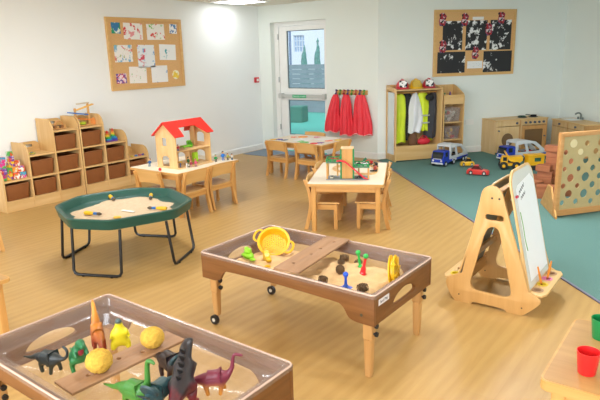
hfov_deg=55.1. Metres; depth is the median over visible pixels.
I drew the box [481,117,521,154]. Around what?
washing machine
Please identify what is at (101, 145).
shelf
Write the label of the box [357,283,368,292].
pine cone
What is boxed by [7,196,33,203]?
shelf
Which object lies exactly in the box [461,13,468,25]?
figure
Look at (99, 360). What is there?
ball
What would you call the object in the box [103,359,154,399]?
dinosaur
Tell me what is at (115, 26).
painting
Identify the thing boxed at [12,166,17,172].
block
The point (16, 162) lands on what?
block
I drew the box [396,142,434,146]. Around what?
shelf
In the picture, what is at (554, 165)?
building block
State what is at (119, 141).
shelf
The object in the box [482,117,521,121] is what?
countertop
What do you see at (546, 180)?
building block
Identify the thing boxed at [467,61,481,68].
paper label
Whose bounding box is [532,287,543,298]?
paint pot
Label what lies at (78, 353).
dinosaur
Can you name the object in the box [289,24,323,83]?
house
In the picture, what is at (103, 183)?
shelf
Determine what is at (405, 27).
wall
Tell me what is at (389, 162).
chair
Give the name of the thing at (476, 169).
toy car
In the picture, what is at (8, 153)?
block
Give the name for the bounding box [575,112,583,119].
tap
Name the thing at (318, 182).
table
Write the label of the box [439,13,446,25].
figure
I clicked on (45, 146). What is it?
storage unit
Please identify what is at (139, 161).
wicker basket
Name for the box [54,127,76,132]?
shelf
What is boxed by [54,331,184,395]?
wooden plank
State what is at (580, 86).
wall
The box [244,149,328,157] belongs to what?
door mat
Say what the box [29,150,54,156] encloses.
shelf
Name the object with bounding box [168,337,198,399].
dinosaur
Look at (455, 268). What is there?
tray
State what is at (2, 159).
block
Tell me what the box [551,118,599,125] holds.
countertop
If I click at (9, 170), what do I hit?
block
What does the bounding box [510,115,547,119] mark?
countertop
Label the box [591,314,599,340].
beaker
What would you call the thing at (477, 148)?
baseboard
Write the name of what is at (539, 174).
building block
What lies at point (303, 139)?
paper sheet
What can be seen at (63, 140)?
wicker basket
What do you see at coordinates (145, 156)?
shelf
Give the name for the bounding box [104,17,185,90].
pinboard
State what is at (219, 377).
dinosaur
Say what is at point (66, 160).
wicker basket
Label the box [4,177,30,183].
shelf
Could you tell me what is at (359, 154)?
baseboard
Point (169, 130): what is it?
house
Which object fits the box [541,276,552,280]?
paint pot
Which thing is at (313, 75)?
fence
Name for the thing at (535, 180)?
building block
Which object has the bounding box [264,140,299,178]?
chair
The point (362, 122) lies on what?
apron
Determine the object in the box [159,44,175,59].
painting
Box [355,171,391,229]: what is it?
chair
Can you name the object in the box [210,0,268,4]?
recessed light
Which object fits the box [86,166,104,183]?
wicker basket
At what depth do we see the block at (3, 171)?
6.24 m
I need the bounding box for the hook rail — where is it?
[335,89,367,94]
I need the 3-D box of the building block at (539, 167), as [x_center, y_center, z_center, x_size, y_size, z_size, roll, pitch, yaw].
[2.815,-0.368,6.625,0.160,0.070,0.110,10,18,39]
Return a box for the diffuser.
[214,0,262,3]
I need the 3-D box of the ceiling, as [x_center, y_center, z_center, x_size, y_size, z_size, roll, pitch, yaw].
[0.962,-1.838,3.687,9.935,0.100,12.849,9,18,36]
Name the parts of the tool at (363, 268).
stem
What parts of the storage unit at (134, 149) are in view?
panel, gallery rail, panel, panel, panel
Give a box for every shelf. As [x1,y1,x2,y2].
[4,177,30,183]
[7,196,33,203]
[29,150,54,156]
[32,172,57,178]
[35,190,59,197]
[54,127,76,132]
[56,147,78,152]
[59,167,81,173]
[62,185,83,191]
[81,124,101,128]
[83,143,103,148]
[85,163,105,167]
[88,180,107,185]
[106,140,125,144]
[108,159,127,163]
[110,175,129,181]
[129,153,147,159]
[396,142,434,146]
[397,87,441,90]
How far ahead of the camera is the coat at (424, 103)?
8.65 m
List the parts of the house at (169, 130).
roof panel, board, roof panel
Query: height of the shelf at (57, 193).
0.018 m
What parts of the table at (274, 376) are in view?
clamp knob, leg, clamp knob, leg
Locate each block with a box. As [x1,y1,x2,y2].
[0,157,5,162]
[0,163,5,168]
[0,168,6,174]
[6,151,12,155]
[6,156,13,161]
[6,161,14,167]
[6,167,12,173]
[6,173,12,179]
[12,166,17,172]
[12,172,19,178]
[14,160,19,166]
[18,165,24,171]
[19,171,26,177]
[534,179,543,187]
[535,164,552,171]
[536,184,554,198]
[537,171,552,177]
[537,177,553,183]
[544,144,557,151]
[544,162,555,169]
[546,151,556,157]
[546,157,556,163]
[561,183,578,196]
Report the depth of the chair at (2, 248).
5.02 m
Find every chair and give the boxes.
[0,233,4,251]
[133,170,175,189]
[182,167,212,219]
[193,161,237,209]
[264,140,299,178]
[293,143,325,179]
[295,132,325,167]
[303,171,342,229]
[312,161,346,213]
[323,139,351,157]
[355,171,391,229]
[360,161,391,214]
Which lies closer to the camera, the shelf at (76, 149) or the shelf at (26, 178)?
the shelf at (26, 178)
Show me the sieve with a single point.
(266, 233)
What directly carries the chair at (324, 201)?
on the floor
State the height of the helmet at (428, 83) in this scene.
0.143 m
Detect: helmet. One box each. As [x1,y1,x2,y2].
[395,79,409,88]
[409,78,422,88]
[422,78,435,87]
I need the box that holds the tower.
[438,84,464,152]
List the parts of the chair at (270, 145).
leg, backrest, rail, seat, leg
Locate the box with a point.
(299, 113)
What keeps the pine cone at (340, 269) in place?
on the sand layer at (376, 278)
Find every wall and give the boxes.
[0,0,262,164]
[257,0,377,152]
[378,0,567,152]
[559,0,599,121]
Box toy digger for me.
[523,153,546,169]
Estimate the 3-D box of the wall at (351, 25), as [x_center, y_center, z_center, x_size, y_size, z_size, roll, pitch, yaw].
[0.270,-1.976,9.402,2.444,2.400,0.300,9,18,36]
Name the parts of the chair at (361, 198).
leg, seat, rail, leg, leg, backrest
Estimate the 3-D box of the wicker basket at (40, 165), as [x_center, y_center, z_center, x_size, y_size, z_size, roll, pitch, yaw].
[-3.056,-0.396,6.656,0.308,0.176,0.284,8,17,34]
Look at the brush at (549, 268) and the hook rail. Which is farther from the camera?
the hook rail
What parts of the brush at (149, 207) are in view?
handle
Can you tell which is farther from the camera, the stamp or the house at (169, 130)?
the house at (169, 130)
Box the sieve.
[253,227,294,255]
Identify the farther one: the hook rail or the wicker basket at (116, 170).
the hook rail
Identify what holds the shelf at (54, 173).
attached to the storage unit at (45, 146)
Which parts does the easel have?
tray rail, panel, panel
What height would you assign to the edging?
0.009 m
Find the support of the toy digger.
on the carpet at (572, 242)
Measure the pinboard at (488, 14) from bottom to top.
0.976 m
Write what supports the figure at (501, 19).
attached to the pinboard at (488, 14)
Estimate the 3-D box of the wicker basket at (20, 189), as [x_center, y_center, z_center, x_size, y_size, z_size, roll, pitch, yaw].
[-3.242,-0.109,6.459,0.308,0.176,0.284,9,18,36]
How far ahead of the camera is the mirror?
8.59 m
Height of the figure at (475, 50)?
0.193 m
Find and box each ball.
[85,348,112,373]
[140,326,164,348]
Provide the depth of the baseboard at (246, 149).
9.72 m
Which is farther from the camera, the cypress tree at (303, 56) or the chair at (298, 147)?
the cypress tree at (303, 56)
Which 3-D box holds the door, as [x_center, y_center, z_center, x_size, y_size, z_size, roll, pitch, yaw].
[0.029,-1.862,9.540,1.115,2.124,0.160,9,18,36]
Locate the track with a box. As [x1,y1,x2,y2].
[332,164,377,174]
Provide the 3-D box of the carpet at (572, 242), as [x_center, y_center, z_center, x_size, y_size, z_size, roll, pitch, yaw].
[3.495,0.325,4.834,4.092,0.006,9.132,-5,15,-14]
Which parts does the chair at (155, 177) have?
leg, backrest, leg, seat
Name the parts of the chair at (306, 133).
backrest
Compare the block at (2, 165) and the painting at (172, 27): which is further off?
the painting at (172, 27)
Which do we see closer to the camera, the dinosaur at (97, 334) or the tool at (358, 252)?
the dinosaur at (97, 334)
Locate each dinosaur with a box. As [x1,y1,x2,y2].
[23,346,68,374]
[68,339,88,372]
[90,299,106,349]
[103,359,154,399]
[110,318,130,350]
[136,376,171,399]
[154,350,178,376]
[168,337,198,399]
[194,353,242,395]
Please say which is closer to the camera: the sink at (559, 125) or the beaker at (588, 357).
the beaker at (588, 357)
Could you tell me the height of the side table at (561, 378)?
0.471 m
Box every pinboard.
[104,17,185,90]
[432,9,516,76]
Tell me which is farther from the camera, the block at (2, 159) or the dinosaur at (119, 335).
the block at (2, 159)
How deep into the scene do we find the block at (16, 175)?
6.37 m
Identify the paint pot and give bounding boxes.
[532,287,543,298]
[537,282,547,285]
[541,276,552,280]
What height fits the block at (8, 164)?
0.062 m
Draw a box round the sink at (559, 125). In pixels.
[551,112,599,158]
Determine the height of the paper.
0.614 m
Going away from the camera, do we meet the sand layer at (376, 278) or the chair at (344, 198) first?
the sand layer at (376, 278)
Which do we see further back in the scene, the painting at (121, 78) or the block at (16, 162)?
the painting at (121, 78)
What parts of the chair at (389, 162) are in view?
leg, leg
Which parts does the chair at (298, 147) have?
leg, backrest, rail, seat, leg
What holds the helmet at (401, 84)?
on the wardrobe
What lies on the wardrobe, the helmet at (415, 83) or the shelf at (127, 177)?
the helmet at (415, 83)
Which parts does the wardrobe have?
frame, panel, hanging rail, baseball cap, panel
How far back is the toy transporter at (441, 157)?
8.17 m
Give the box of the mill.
[388,255,400,283]
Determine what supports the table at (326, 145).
on the floor
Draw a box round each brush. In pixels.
[84,211,101,215]
[147,206,166,209]
[537,266,541,284]
[546,261,551,279]
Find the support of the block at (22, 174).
on the storage unit at (45, 146)
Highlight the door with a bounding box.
[274,19,326,152]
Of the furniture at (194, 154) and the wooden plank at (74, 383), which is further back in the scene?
the furniture at (194, 154)
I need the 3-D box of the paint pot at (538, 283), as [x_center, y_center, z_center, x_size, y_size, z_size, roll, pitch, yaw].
[1.533,0.558,3.640,0.072,0.058,0.072,9,18,36]
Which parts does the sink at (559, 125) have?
door, control panel, control panel, panel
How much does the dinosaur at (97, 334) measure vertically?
0.204 m
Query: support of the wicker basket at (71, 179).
on the storage unit at (45, 146)
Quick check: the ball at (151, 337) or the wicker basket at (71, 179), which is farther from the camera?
the wicker basket at (71, 179)
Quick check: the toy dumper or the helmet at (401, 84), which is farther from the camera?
the helmet at (401, 84)
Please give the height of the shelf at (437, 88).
0.018 m
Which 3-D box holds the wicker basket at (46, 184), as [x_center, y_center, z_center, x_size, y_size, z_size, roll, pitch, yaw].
[-3.046,-0.179,6.716,0.308,0.176,0.284,9,18,35]
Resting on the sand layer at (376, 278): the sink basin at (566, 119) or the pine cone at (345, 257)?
the pine cone at (345, 257)
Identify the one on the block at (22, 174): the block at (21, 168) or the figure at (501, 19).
the block at (21, 168)
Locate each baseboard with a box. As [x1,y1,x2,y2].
[204,143,263,156]
[327,149,377,158]
[377,140,550,158]
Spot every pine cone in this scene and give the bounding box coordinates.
[318,275,327,282]
[336,264,344,273]
[337,259,344,264]
[340,254,348,261]
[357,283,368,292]
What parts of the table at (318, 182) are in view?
leg, leg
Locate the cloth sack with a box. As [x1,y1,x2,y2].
[408,133,417,145]
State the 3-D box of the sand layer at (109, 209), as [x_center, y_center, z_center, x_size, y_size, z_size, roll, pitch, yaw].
[-1.442,0.081,4.719,0.880,0.017,0.840,9,18,36]
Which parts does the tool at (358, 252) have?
stem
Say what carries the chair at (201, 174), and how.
on the floor
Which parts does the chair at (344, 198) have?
backrest, rail, leg, leg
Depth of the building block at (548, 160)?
6.66 m
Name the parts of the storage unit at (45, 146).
panel, panel, gallery rail, panel, gallery rail, panel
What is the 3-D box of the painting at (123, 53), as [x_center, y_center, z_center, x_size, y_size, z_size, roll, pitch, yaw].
[-2.338,-1.940,7.613,0.002,0.220,0.285,9,18,36]
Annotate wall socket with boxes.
[465,119,473,124]
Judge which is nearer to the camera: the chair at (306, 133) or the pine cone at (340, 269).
the pine cone at (340, 269)
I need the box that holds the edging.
[377,160,599,303]
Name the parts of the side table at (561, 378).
leg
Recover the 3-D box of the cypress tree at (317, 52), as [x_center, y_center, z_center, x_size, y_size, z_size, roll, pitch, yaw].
[0.597,-4.243,18.986,0.325,2.150,0.308,3,15,18]
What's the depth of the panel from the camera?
5.52 m
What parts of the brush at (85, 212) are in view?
handle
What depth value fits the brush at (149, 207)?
4.65 m
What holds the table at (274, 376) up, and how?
on the floor
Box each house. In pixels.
[151,117,213,169]
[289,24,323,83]
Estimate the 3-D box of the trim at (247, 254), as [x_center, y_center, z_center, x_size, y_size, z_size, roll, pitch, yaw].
[-0.316,0.322,3.495,0.060,0.072,0.154,-11,17,-32]
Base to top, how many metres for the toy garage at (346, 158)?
0.297 m
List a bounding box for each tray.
[55,187,191,229]
[445,259,462,277]
[531,270,562,297]
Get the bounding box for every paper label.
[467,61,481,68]
[473,17,483,19]
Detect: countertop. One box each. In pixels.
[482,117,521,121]
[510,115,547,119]
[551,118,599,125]
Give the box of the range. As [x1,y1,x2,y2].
[510,115,547,149]
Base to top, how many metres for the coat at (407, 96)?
0.712 m
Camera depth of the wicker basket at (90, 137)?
7.04 m
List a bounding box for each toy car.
[460,158,474,166]
[466,164,489,175]
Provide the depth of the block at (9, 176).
6.33 m
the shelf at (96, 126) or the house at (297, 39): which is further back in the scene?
the house at (297, 39)
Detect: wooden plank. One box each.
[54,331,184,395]
[274,236,349,273]
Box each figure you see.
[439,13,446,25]
[439,40,446,52]
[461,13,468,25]
[472,46,478,58]
[485,23,492,35]
[498,12,504,23]
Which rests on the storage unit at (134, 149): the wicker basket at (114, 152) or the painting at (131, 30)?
the wicker basket at (114, 152)
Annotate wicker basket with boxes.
[5,181,28,201]
[30,156,52,175]
[33,175,55,194]
[54,132,74,150]
[57,152,77,170]
[59,171,79,189]
[81,129,99,146]
[83,148,101,165]
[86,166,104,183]
[106,144,123,161]
[108,162,125,178]
[129,158,145,174]
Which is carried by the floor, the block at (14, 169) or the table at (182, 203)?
the table at (182, 203)
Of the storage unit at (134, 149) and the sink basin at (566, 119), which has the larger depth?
the sink basin at (566, 119)
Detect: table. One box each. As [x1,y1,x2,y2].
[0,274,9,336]
[0,294,293,399]
[55,187,194,277]
[130,155,238,217]
[201,225,430,377]
[265,134,350,172]
[307,162,387,232]
[540,319,599,399]
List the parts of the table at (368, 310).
leg, leg, leg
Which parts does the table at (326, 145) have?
leg, leg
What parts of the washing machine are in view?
panel, door, control panel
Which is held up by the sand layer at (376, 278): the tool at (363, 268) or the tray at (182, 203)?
the tool at (363, 268)
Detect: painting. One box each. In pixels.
[111,22,120,33]
[114,45,132,61]
[116,73,126,83]
[123,23,142,39]
[129,67,146,82]
[137,45,155,67]
[146,24,164,39]
[151,65,167,82]
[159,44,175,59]
[169,24,176,33]
[172,70,178,78]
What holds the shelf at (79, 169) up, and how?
attached to the storage unit at (45, 146)
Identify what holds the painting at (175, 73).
attached to the pinboard at (112, 39)
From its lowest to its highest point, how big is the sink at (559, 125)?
0.614 m
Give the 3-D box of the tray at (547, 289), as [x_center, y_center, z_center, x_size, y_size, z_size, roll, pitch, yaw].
[1.569,0.529,3.675,0.117,0.014,0.482,9,18,36]
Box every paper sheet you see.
[293,138,314,140]
[315,137,338,140]
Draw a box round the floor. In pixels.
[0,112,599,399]
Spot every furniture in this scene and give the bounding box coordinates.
[180,142,191,148]
[192,152,197,161]
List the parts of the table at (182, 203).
leg frame, leg frame, leg frame, leg frame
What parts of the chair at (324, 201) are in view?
leg, backrest, rail, seat, leg, leg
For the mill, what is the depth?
3.06 m
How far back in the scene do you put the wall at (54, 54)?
7.67 m
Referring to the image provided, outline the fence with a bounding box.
[289,64,324,112]
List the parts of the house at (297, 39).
pane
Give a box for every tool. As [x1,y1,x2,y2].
[356,250,361,267]
[359,253,367,275]
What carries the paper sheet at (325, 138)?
on the table at (326, 145)
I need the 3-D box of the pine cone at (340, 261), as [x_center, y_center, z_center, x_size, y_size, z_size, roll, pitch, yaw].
[0.242,0.363,3.362,0.039,0.040,0.039,9,18,36]
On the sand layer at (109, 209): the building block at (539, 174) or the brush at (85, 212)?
the brush at (85, 212)
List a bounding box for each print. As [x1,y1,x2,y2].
[437,52,464,73]
[442,21,462,49]
[465,20,487,49]
[483,50,511,71]
[489,20,511,49]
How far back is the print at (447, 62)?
8.79 m
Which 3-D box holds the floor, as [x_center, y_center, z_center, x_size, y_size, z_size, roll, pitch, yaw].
[-4.896,-0.880,10.786,27.370,0.120,16.500,9,18,36]
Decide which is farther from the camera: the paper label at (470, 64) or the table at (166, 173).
the paper label at (470, 64)
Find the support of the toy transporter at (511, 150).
on the carpet at (572, 242)
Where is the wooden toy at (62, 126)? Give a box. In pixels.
[52,120,65,129]
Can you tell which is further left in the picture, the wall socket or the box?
the box
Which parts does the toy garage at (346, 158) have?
post, tower post, plate, railing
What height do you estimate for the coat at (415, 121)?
0.607 m
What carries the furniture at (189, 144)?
on the house at (169, 130)
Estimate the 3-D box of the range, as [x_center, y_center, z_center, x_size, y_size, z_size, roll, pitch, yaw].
[3.634,-1.066,9.217,0.487,0.542,0.400,-5,15,-14]
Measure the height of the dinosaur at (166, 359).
0.128 m
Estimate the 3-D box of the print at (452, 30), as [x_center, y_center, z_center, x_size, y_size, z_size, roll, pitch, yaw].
[2.312,-2.489,8.701,0.334,0.425,0.002,-5,15,-14]
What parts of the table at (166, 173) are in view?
leg, leg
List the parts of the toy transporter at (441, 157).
frame, frame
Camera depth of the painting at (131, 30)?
7.69 m
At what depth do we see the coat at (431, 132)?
8.69 m
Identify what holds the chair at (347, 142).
on the floor
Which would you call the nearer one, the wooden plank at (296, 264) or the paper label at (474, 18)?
the wooden plank at (296, 264)
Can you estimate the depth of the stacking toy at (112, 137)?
7.34 m
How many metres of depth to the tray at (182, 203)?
4.70 m
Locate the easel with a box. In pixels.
[445,162,562,315]
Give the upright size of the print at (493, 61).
0.320 m
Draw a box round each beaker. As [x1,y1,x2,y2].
[577,346,599,376]
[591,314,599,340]
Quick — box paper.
[516,173,546,280]
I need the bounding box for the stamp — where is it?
[340,272,352,289]
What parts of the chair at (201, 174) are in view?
leg, seat, rail, backrest, leg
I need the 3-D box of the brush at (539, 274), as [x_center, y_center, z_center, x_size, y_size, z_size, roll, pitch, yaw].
[1.513,0.487,3.622,0.046,0.143,0.015,0,14,8]
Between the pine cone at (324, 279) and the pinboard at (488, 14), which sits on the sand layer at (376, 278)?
the pine cone at (324, 279)
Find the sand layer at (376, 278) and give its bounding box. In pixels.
[236,245,388,294]
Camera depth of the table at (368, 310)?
3.20 m
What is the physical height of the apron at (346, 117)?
0.639 m
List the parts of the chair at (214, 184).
leg, seat, leg, leg, backrest, rail, leg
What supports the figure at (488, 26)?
attached to the pinboard at (488, 14)
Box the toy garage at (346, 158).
[326,146,369,179]
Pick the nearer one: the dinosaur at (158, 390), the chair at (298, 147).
the dinosaur at (158, 390)
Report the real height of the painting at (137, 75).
0.229 m
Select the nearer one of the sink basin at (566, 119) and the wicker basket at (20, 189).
the wicker basket at (20, 189)
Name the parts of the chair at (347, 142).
seat, leg, backrest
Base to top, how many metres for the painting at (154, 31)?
0.210 m
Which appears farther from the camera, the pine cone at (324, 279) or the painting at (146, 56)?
the painting at (146, 56)
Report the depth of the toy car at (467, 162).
8.07 m
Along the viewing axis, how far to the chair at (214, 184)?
6.29 m
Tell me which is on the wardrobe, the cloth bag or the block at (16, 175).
the cloth bag
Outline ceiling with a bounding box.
[178,0,319,5]
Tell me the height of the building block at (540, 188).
0.140 m
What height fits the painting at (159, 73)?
0.230 m
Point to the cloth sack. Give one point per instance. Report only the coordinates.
(412, 139)
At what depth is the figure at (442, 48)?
8.70 m
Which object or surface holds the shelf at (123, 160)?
attached to the storage unit at (134, 149)
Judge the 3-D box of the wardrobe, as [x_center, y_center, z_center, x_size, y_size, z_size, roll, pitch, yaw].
[1.720,-1.176,8.688,0.756,1.122,0.353,-5,15,-14]
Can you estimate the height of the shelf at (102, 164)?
0.018 m
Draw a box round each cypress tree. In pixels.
[300,45,306,102]
[314,38,320,63]
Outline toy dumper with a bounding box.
[498,151,522,169]
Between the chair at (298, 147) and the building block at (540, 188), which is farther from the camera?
the chair at (298, 147)
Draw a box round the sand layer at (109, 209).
[70,197,173,219]
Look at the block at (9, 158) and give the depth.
6.30 m
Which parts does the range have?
panel, oven door, control panel, panel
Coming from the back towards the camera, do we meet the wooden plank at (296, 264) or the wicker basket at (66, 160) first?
the wicker basket at (66, 160)
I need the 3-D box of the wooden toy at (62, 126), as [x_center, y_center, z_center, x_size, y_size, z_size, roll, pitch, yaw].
[-2.845,-0.887,6.766,0.068,0.102,0.160,9,18,36]
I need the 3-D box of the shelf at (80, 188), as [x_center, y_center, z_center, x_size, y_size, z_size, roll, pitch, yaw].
[-2.852,-0.151,6.984,0.328,0.018,0.300,9,18,36]
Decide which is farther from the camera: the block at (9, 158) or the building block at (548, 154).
the building block at (548, 154)
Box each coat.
[396,94,405,143]
[404,93,410,140]
[408,92,422,133]
[418,93,429,130]
[423,92,436,138]
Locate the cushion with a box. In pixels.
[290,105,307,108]
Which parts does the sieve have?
handle, handle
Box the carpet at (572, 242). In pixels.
[379,149,599,300]
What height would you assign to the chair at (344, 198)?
0.493 m
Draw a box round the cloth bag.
[417,135,429,144]
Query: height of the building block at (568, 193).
0.140 m
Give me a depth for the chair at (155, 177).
5.92 m
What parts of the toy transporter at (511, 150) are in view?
frame, frame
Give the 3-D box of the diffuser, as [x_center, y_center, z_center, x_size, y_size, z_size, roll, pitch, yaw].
[-0.907,-2.982,8.638,0.580,0.009,0.580,9,18,36]
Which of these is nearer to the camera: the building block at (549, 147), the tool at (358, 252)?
the tool at (358, 252)
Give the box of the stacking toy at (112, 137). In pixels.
[105,128,117,141]
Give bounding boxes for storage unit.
[0,115,85,213]
[62,113,148,193]
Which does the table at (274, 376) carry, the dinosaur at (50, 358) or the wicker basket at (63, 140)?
the dinosaur at (50, 358)
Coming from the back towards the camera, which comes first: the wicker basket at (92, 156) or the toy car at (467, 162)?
the toy car at (467, 162)
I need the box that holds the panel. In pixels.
[540,130,599,218]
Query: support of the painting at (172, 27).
attached to the pinboard at (112, 39)
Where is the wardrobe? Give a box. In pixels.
[386,83,442,161]
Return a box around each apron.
[324,94,339,132]
[339,94,354,136]
[353,95,372,135]
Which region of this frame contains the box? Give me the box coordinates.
[290,105,307,122]
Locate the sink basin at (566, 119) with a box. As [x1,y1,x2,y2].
[563,118,580,120]
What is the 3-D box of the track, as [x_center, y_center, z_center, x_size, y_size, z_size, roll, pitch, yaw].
[0.585,-0.317,5.799,0.532,0.012,0.470,9,18,36]
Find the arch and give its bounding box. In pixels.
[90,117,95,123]
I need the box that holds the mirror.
[387,92,394,154]
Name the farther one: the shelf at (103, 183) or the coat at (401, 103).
the coat at (401, 103)
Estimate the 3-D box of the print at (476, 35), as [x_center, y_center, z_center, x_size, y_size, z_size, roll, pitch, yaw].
[2.703,-2.523,8.800,0.364,0.441,0.002,-5,15,-14]
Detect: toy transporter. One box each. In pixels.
[431,142,467,166]
[496,138,545,161]
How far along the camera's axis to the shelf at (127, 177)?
7.44 m
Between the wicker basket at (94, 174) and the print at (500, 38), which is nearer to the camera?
the wicker basket at (94, 174)
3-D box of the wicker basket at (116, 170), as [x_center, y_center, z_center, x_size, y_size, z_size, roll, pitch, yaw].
[-2.463,-0.389,7.478,0.308,0.176,0.284,9,18,37]

